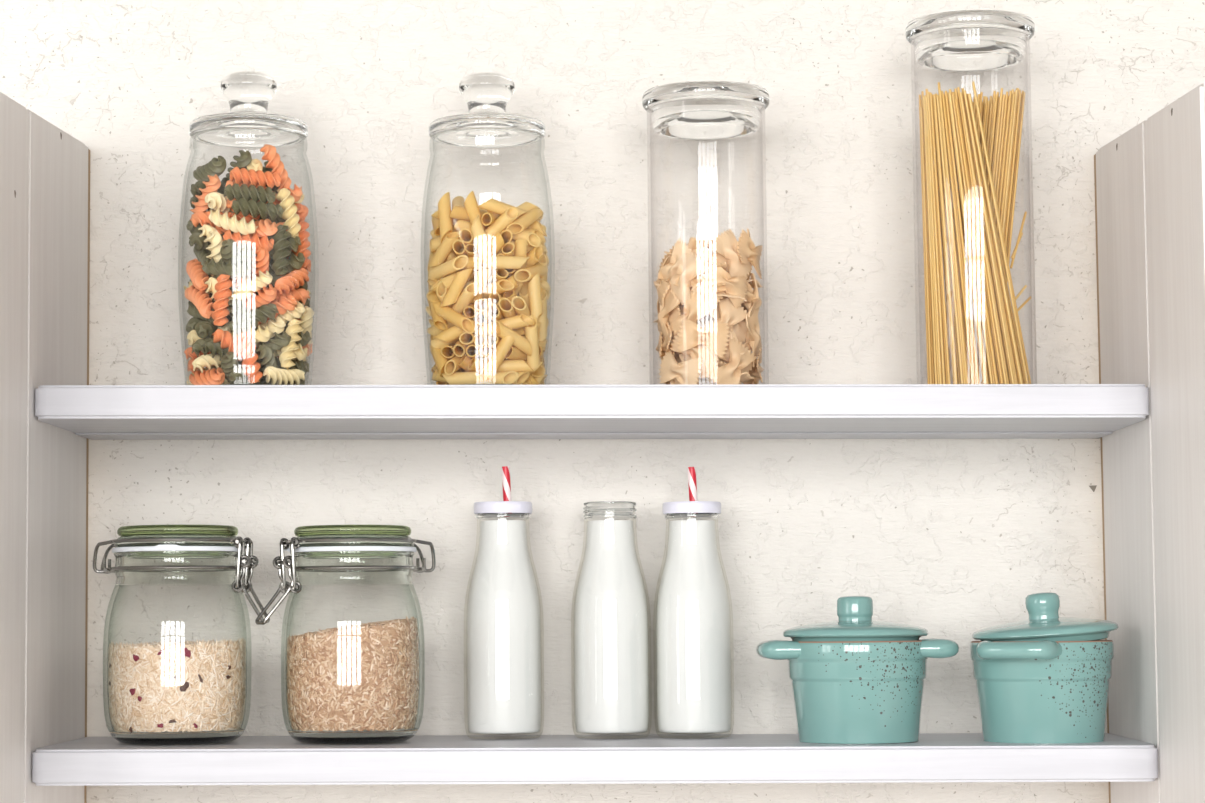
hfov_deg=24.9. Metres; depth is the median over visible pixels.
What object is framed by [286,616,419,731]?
rice
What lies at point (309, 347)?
pasta
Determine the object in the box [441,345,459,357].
pasta
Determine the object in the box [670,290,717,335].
pasta
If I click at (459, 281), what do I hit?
pasta
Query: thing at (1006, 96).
strand
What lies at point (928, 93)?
strand
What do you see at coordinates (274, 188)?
pasta
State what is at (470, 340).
pasta
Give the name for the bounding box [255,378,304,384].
pasta
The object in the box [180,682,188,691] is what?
seed
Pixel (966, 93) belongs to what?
strand
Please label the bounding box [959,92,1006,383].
strand
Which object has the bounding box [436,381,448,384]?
pasta
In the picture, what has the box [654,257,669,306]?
pasta
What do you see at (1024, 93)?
strand
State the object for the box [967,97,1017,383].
strand
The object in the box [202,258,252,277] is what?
pasta
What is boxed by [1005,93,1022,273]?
strand
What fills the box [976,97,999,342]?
strand
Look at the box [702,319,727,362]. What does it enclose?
pasta
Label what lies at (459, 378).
pasta
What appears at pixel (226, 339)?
pasta
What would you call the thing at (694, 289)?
pasta
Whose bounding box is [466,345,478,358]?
pasta
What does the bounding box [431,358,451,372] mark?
pasta
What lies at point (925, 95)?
strand
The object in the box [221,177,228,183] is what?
pasta
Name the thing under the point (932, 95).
strand
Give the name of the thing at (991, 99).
strand
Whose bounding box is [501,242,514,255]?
pasta
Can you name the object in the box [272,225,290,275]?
pasta
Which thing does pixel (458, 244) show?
pasta
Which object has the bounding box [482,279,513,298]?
pasta
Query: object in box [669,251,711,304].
pasta
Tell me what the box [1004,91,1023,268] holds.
strand
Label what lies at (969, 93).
strand
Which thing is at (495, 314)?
pasta
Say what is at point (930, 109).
strand
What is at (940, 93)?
strand
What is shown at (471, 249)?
pasta
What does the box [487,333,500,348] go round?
pasta
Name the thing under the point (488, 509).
milk bottle
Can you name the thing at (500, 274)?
pasta
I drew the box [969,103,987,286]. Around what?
strand
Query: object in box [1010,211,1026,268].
strand
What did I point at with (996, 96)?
strand
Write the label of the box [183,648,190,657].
berry piece
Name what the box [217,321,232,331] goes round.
pasta
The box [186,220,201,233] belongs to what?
pasta
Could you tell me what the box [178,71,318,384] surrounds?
jar
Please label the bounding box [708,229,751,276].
pasta
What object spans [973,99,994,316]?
strand
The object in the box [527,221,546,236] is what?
pasta
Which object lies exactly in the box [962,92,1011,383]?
strand
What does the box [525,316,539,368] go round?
pasta
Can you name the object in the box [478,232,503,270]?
pasta
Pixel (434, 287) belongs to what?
pasta
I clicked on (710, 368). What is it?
pasta
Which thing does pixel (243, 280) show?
pasta
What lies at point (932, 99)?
strand
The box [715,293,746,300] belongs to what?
pasta
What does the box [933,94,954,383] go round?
strand
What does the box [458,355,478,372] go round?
pasta
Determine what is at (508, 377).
pasta
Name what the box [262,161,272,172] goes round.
pasta
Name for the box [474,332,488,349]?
pasta
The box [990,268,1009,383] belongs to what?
strand
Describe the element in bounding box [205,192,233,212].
pasta
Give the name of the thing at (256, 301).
pasta
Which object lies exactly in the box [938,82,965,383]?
strand
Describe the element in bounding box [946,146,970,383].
strand
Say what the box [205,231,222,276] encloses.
pasta
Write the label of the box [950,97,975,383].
strand
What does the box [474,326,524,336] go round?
pasta
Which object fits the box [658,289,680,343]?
pasta
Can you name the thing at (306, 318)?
pasta
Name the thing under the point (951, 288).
strand
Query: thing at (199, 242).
pasta
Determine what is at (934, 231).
strand
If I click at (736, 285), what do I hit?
pasta
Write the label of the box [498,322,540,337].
pasta
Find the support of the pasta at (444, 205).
in the jar at (486, 95)
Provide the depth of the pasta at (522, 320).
1.97 m
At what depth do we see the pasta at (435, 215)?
2.00 m
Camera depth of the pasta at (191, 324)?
1.99 m
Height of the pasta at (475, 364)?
0.011 m
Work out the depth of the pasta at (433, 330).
1.99 m
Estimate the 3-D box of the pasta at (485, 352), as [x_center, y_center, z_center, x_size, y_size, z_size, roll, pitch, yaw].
[-0.082,-0.035,1.975,0.009,0.010,0.038,-1,-5,12]
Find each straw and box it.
[502,466,510,500]
[687,467,696,500]
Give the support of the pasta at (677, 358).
in the jar at (694, 110)
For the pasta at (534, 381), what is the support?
in the jar at (486, 95)
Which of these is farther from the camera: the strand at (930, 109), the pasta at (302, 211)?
the pasta at (302, 211)
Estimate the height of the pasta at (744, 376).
0.010 m
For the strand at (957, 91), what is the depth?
1.97 m
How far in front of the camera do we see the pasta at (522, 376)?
1.97 m
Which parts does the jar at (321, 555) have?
clasp lever, lid, lid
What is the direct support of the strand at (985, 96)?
in the jar at (962, 40)
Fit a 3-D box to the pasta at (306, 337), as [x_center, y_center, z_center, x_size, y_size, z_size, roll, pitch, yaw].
[-0.232,-0.048,1.998,0.037,0.016,0.013,-1,-5,11]
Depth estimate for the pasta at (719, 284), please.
1.97 m
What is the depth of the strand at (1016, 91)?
2.00 m
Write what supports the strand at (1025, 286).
in the jar at (962, 40)
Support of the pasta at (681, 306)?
in the jar at (694, 110)
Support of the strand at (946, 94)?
in the jar at (962, 40)
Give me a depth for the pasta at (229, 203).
1.98 m
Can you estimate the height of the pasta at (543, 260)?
0.037 m
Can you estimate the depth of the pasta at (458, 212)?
1.98 m
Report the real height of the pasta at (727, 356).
0.042 m
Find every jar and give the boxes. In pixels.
[93,525,269,744]
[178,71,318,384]
[255,525,435,743]
[421,72,554,384]
[642,81,769,384]
[905,10,1036,378]
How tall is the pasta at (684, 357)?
0.042 m
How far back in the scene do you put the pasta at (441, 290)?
1.98 m
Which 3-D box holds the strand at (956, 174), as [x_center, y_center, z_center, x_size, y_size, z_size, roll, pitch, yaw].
[0.262,-0.118,1.980,0.023,0.214,0.002,-2,-5,18]
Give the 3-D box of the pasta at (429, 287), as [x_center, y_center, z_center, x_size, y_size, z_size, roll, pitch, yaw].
[-0.124,-0.084,2.010,0.009,0.036,0.015,-1,-5,9]
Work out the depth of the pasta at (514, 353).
1.97 m
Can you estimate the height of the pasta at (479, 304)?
0.014 m
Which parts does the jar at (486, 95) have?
lid, knob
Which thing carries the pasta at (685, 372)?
in the jar at (694, 110)
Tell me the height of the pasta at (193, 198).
0.014 m
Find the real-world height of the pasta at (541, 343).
0.010 m
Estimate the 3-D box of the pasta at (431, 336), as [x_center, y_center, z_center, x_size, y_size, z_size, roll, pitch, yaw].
[-0.113,-0.046,2.003,0.038,0.011,0.009,-3,-5,28]
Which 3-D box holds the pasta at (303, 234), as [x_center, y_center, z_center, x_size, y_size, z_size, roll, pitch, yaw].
[-0.221,-0.117,2.005,0.014,0.037,0.013,3,-6,-36]
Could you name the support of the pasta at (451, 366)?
in the jar at (486, 95)
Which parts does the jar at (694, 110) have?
lid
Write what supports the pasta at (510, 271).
in the jar at (486, 95)
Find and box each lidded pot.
[756,596,958,743]
[970,592,1117,743]
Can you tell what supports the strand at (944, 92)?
in the jar at (962, 40)
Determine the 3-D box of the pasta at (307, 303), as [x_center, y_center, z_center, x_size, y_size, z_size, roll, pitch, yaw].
[-0.232,-0.075,2.008,0.038,0.017,0.013,2,-5,-33]
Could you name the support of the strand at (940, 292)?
in the jar at (962, 40)
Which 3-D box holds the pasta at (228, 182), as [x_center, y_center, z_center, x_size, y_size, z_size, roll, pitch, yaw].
[-0.257,-0.153,1.988,0.037,0.019,0.013,0,-5,-11]
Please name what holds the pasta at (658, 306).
in the jar at (694, 110)
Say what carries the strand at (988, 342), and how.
in the jar at (962, 40)
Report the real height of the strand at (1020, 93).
0.217 m
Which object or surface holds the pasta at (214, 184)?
in the jar at (248, 124)
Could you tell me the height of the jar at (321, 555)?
0.156 m
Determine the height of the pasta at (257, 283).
0.024 m
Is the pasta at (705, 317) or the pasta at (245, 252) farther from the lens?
the pasta at (705, 317)
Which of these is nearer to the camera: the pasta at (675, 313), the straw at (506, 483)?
the pasta at (675, 313)
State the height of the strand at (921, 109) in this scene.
0.206 m
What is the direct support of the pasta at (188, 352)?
in the jar at (248, 124)
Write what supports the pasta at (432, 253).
in the jar at (486, 95)
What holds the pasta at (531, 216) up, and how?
in the jar at (486, 95)
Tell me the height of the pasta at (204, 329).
0.019 m
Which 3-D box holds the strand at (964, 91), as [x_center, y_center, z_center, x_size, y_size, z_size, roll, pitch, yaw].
[0.279,-0.119,1.971,0.034,0.214,0.002,0,-5,-9]
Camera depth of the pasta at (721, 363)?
1.97 m
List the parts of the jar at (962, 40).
lid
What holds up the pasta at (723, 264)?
in the jar at (694, 110)
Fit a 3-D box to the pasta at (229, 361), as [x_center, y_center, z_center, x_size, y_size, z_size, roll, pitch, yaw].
[-0.269,-0.024,1.976,0.014,0.022,0.037,-1,-5,3]
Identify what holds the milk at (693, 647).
in the milk bottle at (678, 509)
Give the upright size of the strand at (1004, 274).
0.215 m
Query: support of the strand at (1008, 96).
in the jar at (962, 40)
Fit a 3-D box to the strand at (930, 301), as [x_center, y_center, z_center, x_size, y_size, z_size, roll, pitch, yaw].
[0.238,-0.116,1.994,0.002,0.213,0.005,2,-6,-33]
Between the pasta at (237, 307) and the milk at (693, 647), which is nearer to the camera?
the pasta at (237, 307)
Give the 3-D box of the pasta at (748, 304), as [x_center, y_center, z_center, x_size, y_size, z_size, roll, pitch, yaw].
[0.105,-0.075,1.995,0.015,0.041,0.043,-2,-5,17]
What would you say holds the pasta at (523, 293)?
in the jar at (486, 95)
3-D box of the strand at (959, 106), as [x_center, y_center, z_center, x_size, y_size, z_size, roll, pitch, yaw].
[0.273,-0.115,1.974,0.029,0.208,0.002,-1,-5,3]
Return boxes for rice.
[108,638,245,731]
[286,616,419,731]
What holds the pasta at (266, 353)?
in the jar at (248, 124)
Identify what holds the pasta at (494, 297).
in the jar at (486, 95)
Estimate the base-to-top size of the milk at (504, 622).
0.157 m
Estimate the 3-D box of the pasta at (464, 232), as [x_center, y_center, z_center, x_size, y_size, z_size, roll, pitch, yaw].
[-0.097,-0.117,1.984,0.009,0.013,0.037,-1,-5,8]
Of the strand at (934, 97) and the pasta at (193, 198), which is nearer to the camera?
the strand at (934, 97)
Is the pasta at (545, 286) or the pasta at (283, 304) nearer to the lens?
the pasta at (283, 304)
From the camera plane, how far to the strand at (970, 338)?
1.97 m
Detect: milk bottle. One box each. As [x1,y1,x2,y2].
[464,501,543,738]
[571,501,651,738]
[653,501,733,738]
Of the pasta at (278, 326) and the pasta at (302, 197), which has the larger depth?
the pasta at (302, 197)
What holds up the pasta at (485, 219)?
in the jar at (486, 95)
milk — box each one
[467,520,540,733]
[574,520,648,732]
[656,520,730,732]
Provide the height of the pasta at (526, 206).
0.018 m
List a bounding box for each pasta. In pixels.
[183,278,216,294]
[184,347,210,360]
[185,285,212,318]
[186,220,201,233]
[186,260,208,289]
[186,318,201,331]
[187,304,226,326]
[187,330,213,345]
[187,357,199,373]
[187,375,228,384]
[189,232,210,249]
[189,367,224,384]
[190,174,220,212]
[190,181,225,197]
[190,194,210,209]
[190,211,231,227]
[192,337,213,356]
[192,354,220,372]
[193,156,225,181]
[193,246,210,265]
[193,315,230,321]
[195,320,217,338]
[198,224,222,252]
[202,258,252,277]
[202,339,242,362]
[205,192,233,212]
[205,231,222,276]
[205,277,229,314]
[209,208,257,234]
[211,274,232,325]
[212,329,243,367]
[213,274,235,293]
[215,212,259,233]
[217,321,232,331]
[220,239,238,264]
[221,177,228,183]
[221,352,238,383]
[223,230,273,251]
[224,183,275,203]
[225,180,273,203]
[226,150,251,181]
[226,198,251,211]
[227,325,272,342]
[228,270,272,299]
[228,298,246,329]
[228,303,278,334]
[229,367,262,383]
[230,167,280,188]
[231,198,283,220]
[231,276,252,297]
[235,243,254,278]
[237,332,262,383]
[242,159,262,181]
[242,284,276,310]
[249,219,277,237]
[250,246,268,280]
[252,236,300,259]
[252,316,285,345]
[254,211,285,223]
[255,252,304,274]
[255,331,290,361]
[255,345,276,384]
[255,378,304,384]
[257,294,297,326]
[257,342,307,360]
[258,183,279,193]
[258,357,308,374]
[260,144,291,188]
[261,287,309,304]
[261,301,305,326]
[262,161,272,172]
[263,366,304,384]
[266,331,310,345]
[268,274,307,289]
[269,257,310,271]
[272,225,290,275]
[274,184,302,204]
[275,268,308,294]
[276,188,300,237]
[277,344,312,358]
[279,319,303,369]
[292,188,303,204]
[295,203,308,216]
[295,217,310,267]
[299,299,309,306]
[299,306,313,344]
[425,306,431,316]
[426,291,439,301]
[427,237,435,269]
[427,280,435,287]
[427,299,447,330]
[427,313,469,335]
[428,231,458,265]
[428,265,430,291]
[429,255,467,280]
[430,226,457,237]
[430,237,463,252]
[430,278,473,290]
[430,335,456,344]
[430,337,447,376]
[430,338,458,348]
[431,210,460,224]
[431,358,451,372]
[432,217,439,235]
[432,369,457,382]
[434,302,474,333]
[434,319,480,341]
[436,281,452,307]
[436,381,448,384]
[438,192,452,241]
[440,268,473,306]
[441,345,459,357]
[441,371,484,384]
[442,269,477,288]
[444,352,469,374]
[445,250,462,272]
[449,338,482,351]
[450,206,487,220]
[451,282,481,313]
[452,196,464,209]
[452,239,467,256]
[453,256,482,269]
[453,340,467,356]
[454,220,486,230]
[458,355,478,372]
[459,228,475,244]
[459,332,475,344]
[463,303,478,317]
[464,191,485,230]
[465,243,478,256]
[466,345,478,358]
[468,358,485,372]
[469,350,476,355]
[470,214,491,264]
[470,269,490,303]
[474,298,490,311]
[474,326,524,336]
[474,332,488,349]
[475,312,490,324]
[477,198,526,216]
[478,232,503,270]
[478,346,494,359]
[478,371,517,383]
[479,336,514,381]
[481,212,498,225]
[481,313,516,322]
[481,314,533,333]
[482,256,528,268]
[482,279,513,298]
[483,268,493,284]
[483,360,534,372]
[485,207,519,241]
[486,304,503,321]
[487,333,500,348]
[489,291,502,309]
[490,269,507,283]
[494,319,531,355]
[497,202,539,221]
[498,298,516,318]
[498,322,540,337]
[500,229,512,248]
[500,275,518,296]
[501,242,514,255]
[503,290,516,311]
[505,229,540,246]
[505,269,515,278]
[505,278,550,290]
[505,347,526,360]
[506,208,542,233]
[509,244,542,276]
[511,241,547,253]
[512,240,527,275]
[512,296,530,315]
[512,372,529,384]
[514,264,547,281]
[514,280,523,294]
[517,291,550,299]
[519,281,529,310]
[520,378,532,384]
[523,336,545,351]
[525,228,545,242]
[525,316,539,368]
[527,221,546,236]
[528,272,542,319]
[528,374,539,384]
[531,365,545,376]
[534,375,546,384]
[535,253,546,280]
[537,290,546,340]
[539,346,544,367]
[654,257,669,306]
[654,319,707,325]
[656,331,671,359]
[657,299,671,339]
[658,238,692,281]
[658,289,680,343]
[659,241,676,267]
[659,349,703,384]
[660,350,681,384]
[662,320,671,354]
[664,238,711,255]
[668,306,680,338]
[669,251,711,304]
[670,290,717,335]
[670,332,719,374]
[672,304,683,343]
[673,273,727,304]
[674,353,681,362]
[675,346,698,361]
[677,318,729,357]
[687,237,728,272]
[688,355,723,383]
[691,283,717,315]
[696,283,726,287]
[697,360,718,379]
[698,260,747,308]
[699,372,753,381]
[701,313,713,320]
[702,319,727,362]
[703,296,746,346]
[706,262,726,270]
[707,337,755,383]
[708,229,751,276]
[709,296,747,343]
[714,329,755,383]
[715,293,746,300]
[717,360,725,366]
[736,230,762,278]
[742,318,751,351]
[743,283,755,311]
[743,366,756,383]
[745,309,761,366]
[747,279,761,287]
[748,273,761,316]
[752,348,763,383]
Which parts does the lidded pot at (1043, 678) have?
handle, pot, knob, lid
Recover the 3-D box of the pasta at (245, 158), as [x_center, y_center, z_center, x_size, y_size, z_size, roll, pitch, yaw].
[-0.266,-0.170,1.990,0.014,0.025,0.035,1,-5,-24]
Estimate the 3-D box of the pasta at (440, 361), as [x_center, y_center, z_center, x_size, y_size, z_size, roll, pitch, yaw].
[-0.119,-0.033,1.989,0.009,0.032,0.027,2,-5,-25]
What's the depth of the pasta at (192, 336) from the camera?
1.99 m
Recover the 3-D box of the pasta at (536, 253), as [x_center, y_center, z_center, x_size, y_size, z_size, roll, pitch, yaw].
[-0.056,-0.101,1.996,0.028,0.027,0.009,-5,-6,42]
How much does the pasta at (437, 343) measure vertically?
0.021 m
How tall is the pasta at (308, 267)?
0.013 m
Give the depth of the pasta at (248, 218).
1.99 m
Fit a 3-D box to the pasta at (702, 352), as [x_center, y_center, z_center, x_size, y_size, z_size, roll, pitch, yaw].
[0.068,-0.039,1.972,0.043,0.042,0.011,-2,-5,19]
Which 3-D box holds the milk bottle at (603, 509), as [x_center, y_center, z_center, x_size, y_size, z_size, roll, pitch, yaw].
[0.006,0.163,2.031,0.060,0.175,0.060,0,-5,-2]
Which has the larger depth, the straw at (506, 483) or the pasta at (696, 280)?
the straw at (506, 483)
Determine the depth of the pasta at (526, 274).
1.98 m
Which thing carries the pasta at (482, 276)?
in the jar at (486, 95)
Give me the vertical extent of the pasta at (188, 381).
0.013 m
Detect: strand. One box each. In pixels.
[919,95,929,383]
[920,108,931,383]
[921,99,934,383]
[923,98,937,383]
[924,95,938,383]
[925,96,941,383]
[927,91,944,383]
[930,93,949,383]
[930,109,947,383]
[932,95,952,380]
[932,99,953,383]
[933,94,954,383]
[933,96,957,383]
[934,231,942,383]
[936,96,963,383]
[936,99,960,379]
[936,103,960,383]
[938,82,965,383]
[938,194,952,383]
[939,90,967,383]
[940,292,945,383]
[942,93,973,383]
[942,100,968,354]
[944,92,979,368]
[945,91,979,383]
[945,99,975,383]
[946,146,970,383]
[947,92,983,383]
[948,96,983,382]
[949,89,989,383]
[949,93,986,383]
[949,179,968,383]
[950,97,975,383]
[951,90,989,382]
[951,95,988,383]
[952,94,992,383]
[953,93,994,383]
[954,89,998,383]
[954,92,998,382]
[955,94,979,365]
[955,98,997,383]
[955,163,968,269]
[956,92,982,381]
[956,174,980,383]
[956,198,976,383]
[957,87,1002,383]
[957,91,1003,383]
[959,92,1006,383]
[959,106,1000,383]
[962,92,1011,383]
[962,95,1008,383]
[963,90,1013,383]
[963,93,1014,383]
[966,93,1015,383]
[967,93,1019,383]
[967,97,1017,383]
[968,95,1022,383]
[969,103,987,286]
[970,94,1025,383]
[970,96,986,287]
[970,100,989,299]
[972,82,1028,383]
[972,104,992,310]
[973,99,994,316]
[974,94,997,331]
[975,92,998,333]
[976,92,1030,383]
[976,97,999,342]
[976,181,1009,381]
[977,88,1002,350]
[978,94,1004,363]
[978,158,1018,383]
[979,91,1007,375]
[979,105,982,138]
[981,91,1011,383]
[981,96,1008,378]
[983,166,1023,383]
[984,98,992,164]
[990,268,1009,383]
[998,89,1013,235]
[998,94,1014,242]
[1000,90,1017,252]
[1002,88,1018,258]
[1003,92,1021,267]
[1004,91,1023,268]
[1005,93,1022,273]
[1006,92,1025,282]
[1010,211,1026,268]
[1011,232,1022,258]
[1013,296,1031,313]
[1015,285,1026,299]
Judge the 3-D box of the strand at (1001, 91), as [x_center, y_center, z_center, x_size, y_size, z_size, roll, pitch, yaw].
[0.283,-0.119,2.002,0.002,0.220,0.034,4,-6,-43]
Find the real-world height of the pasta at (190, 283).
0.019 m
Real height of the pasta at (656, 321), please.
0.011 m
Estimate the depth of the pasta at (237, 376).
1.96 m
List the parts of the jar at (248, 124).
lid, knob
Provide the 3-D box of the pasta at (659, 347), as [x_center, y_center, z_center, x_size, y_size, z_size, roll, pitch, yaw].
[0.044,-0.038,2.010,0.010,0.035,0.041,-2,-5,14]
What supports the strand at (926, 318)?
in the jar at (962, 40)
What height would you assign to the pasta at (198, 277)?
0.025 m
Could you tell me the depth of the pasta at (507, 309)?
1.97 m
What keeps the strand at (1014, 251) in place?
in the jar at (962, 40)
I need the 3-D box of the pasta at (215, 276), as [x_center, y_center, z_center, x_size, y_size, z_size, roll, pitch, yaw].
[-0.274,-0.082,1.991,0.013,0.027,0.034,-2,-5,13]
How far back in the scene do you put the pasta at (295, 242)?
1.99 m
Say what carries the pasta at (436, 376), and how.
in the jar at (486, 95)
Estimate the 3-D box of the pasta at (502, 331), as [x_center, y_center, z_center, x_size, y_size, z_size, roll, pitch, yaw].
[-0.065,-0.046,1.970,0.030,0.025,0.009,2,-5,-33]
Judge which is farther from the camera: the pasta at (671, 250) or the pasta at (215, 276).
the pasta at (671, 250)
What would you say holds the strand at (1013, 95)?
in the jar at (962, 40)
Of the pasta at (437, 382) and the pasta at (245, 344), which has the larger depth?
the pasta at (437, 382)
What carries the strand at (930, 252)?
in the jar at (962, 40)
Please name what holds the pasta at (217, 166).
in the jar at (248, 124)
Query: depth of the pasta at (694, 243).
1.98 m
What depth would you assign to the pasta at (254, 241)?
1.98 m
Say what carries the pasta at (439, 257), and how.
in the jar at (486, 95)
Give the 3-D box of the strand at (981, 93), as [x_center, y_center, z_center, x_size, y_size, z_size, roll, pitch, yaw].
[0.270,-0.118,2.010,0.030,0.218,0.002,-5,-6,43]
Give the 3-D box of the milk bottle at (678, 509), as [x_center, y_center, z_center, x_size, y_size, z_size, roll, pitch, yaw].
[0.068,0.162,2.031,0.060,0.175,0.060,2,-5,-27]
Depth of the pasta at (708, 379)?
1.97 m
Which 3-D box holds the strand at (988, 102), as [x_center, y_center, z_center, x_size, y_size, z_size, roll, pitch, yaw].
[0.276,-0.115,2.013,0.030,0.213,0.002,-4,-6,40]
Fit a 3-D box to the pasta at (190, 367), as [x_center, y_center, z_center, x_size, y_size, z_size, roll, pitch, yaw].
[-0.289,-0.030,2.004,0.037,0.023,0.013,3,-6,-38]
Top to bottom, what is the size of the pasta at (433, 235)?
0.010 m
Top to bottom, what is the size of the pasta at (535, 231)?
0.016 m
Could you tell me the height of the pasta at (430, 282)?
0.011 m
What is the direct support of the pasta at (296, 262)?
in the jar at (248, 124)
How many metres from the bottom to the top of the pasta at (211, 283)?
0.026 m
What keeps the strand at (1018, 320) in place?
in the jar at (962, 40)
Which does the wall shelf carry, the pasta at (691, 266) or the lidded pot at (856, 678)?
the lidded pot at (856, 678)
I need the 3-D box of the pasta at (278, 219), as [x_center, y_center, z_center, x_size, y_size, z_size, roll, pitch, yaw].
[-0.247,-0.135,2.003,0.037,0.019,0.014,-1,-5,9]
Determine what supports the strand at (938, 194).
in the jar at (962, 40)
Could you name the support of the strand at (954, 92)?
in the jar at (962, 40)
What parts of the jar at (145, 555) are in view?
lid, lid, clasp lever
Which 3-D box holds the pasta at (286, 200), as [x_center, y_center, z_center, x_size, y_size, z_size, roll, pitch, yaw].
[-0.229,-0.137,1.990,0.013,0.037,0.021,-5,-6,42]
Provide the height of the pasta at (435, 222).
0.020 m
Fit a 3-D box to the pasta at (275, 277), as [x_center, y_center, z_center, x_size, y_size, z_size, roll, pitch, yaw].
[-0.231,-0.087,2.005,0.014,0.013,0.037,-4,-6,40]
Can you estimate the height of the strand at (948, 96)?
0.211 m
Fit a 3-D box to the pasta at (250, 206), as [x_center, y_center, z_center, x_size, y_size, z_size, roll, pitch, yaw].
[-0.250,-0.139,1.977,0.037,0.016,0.013,1,-5,-18]
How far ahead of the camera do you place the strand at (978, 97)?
2.01 m
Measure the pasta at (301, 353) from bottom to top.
0.017 m
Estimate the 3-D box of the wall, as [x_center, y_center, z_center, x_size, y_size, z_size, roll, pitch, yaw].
[-0.005,0.135,2.158,4.000,2.750,0.120,-1,-5,0]
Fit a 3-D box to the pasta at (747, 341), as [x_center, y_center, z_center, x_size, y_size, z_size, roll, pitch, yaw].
[0.107,-0.044,1.993,0.012,0.043,0.040,-1,-5,9]
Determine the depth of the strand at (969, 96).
1.97 m
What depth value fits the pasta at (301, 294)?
2.00 m
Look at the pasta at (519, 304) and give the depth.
1.97 m
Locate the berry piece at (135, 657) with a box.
[133,654,138,661]
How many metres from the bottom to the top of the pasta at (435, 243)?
0.014 m
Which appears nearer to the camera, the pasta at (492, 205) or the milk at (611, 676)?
the pasta at (492, 205)
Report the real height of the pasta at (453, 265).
0.015 m
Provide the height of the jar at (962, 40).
0.276 m
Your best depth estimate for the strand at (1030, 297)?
2.00 m
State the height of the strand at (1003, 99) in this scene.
0.216 m
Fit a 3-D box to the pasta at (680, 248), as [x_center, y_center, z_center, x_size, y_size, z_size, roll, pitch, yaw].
[0.054,-0.098,1.989,0.013,0.042,0.043,3,-6,-36]
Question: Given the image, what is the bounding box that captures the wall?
[0,0,1204,802]
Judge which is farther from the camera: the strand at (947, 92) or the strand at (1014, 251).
the strand at (1014, 251)
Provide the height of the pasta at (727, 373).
0.043 m
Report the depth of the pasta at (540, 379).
1.99 m
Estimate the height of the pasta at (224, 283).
0.037 m
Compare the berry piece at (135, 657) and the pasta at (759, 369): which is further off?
the pasta at (759, 369)
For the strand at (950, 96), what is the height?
0.213 m
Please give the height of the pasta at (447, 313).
0.025 m
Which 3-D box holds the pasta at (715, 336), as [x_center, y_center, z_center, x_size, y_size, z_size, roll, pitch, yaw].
[0.072,-0.046,1.966,0.039,0.030,0.012,-1,-5,9]
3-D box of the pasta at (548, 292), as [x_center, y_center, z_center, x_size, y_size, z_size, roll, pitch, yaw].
[-0.057,-0.077,2.004,0.038,0.010,0.009,-1,-5,1]
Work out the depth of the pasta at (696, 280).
1.97 m
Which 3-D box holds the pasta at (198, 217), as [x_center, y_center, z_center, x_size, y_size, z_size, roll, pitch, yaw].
[-0.282,-0.133,1.996,0.037,0.014,0.013,2,-5,-24]
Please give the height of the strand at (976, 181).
0.211 m
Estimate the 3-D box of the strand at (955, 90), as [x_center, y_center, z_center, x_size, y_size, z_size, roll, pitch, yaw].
[0.270,-0.120,1.973,0.028,0.216,0.002,-1,-5,6]
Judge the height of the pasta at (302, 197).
0.020 m
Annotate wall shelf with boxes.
[0,83,1204,802]
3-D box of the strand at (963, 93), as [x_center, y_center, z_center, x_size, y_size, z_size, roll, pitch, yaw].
[0.280,-0.118,1.973,0.034,0.212,0.002,0,-5,-8]
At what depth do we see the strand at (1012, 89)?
2.00 m
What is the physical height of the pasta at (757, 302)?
0.043 m
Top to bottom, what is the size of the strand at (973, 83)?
0.220 m
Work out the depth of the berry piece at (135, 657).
1.93 m
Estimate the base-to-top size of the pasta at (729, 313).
0.043 m
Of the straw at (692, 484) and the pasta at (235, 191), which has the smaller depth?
the pasta at (235, 191)
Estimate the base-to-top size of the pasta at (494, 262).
0.010 m
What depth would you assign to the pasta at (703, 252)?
1.98 m
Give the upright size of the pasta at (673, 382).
0.042 m
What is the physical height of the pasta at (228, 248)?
0.020 m
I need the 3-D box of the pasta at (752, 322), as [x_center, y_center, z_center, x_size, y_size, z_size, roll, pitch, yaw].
[0.111,-0.046,1.988,0.009,0.043,0.040,-2,-5,21]
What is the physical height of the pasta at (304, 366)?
0.014 m
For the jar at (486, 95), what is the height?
0.239 m
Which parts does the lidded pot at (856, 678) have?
handle, knob, lid, pot, handle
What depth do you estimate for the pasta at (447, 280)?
1.98 m
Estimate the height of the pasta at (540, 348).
0.021 m
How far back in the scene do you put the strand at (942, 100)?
1.98 m
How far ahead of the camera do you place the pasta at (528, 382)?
1.98 m
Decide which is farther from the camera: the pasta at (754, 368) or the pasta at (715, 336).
the pasta at (754, 368)
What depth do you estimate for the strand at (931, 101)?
1.98 m
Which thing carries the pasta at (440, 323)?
in the jar at (486, 95)
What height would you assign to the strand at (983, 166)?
0.212 m
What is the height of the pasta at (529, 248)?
0.011 m
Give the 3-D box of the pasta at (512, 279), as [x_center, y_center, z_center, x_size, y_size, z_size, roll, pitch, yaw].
[-0.071,-0.082,1.982,0.009,0.017,0.038,3,-6,-37]
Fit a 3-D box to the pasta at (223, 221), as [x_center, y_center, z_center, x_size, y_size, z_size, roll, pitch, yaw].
[-0.268,-0.131,1.975,0.037,0.021,0.013,-2,-5,14]
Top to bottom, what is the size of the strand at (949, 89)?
0.218 m
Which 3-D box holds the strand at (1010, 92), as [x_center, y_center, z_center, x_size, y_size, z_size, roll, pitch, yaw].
[0.289,-0.118,2.001,0.002,0.218,0.034,4,-6,-45]
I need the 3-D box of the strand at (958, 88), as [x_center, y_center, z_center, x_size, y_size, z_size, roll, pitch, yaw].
[0.273,-0.121,1.970,0.029,0.216,0.002,-1,-5,1]

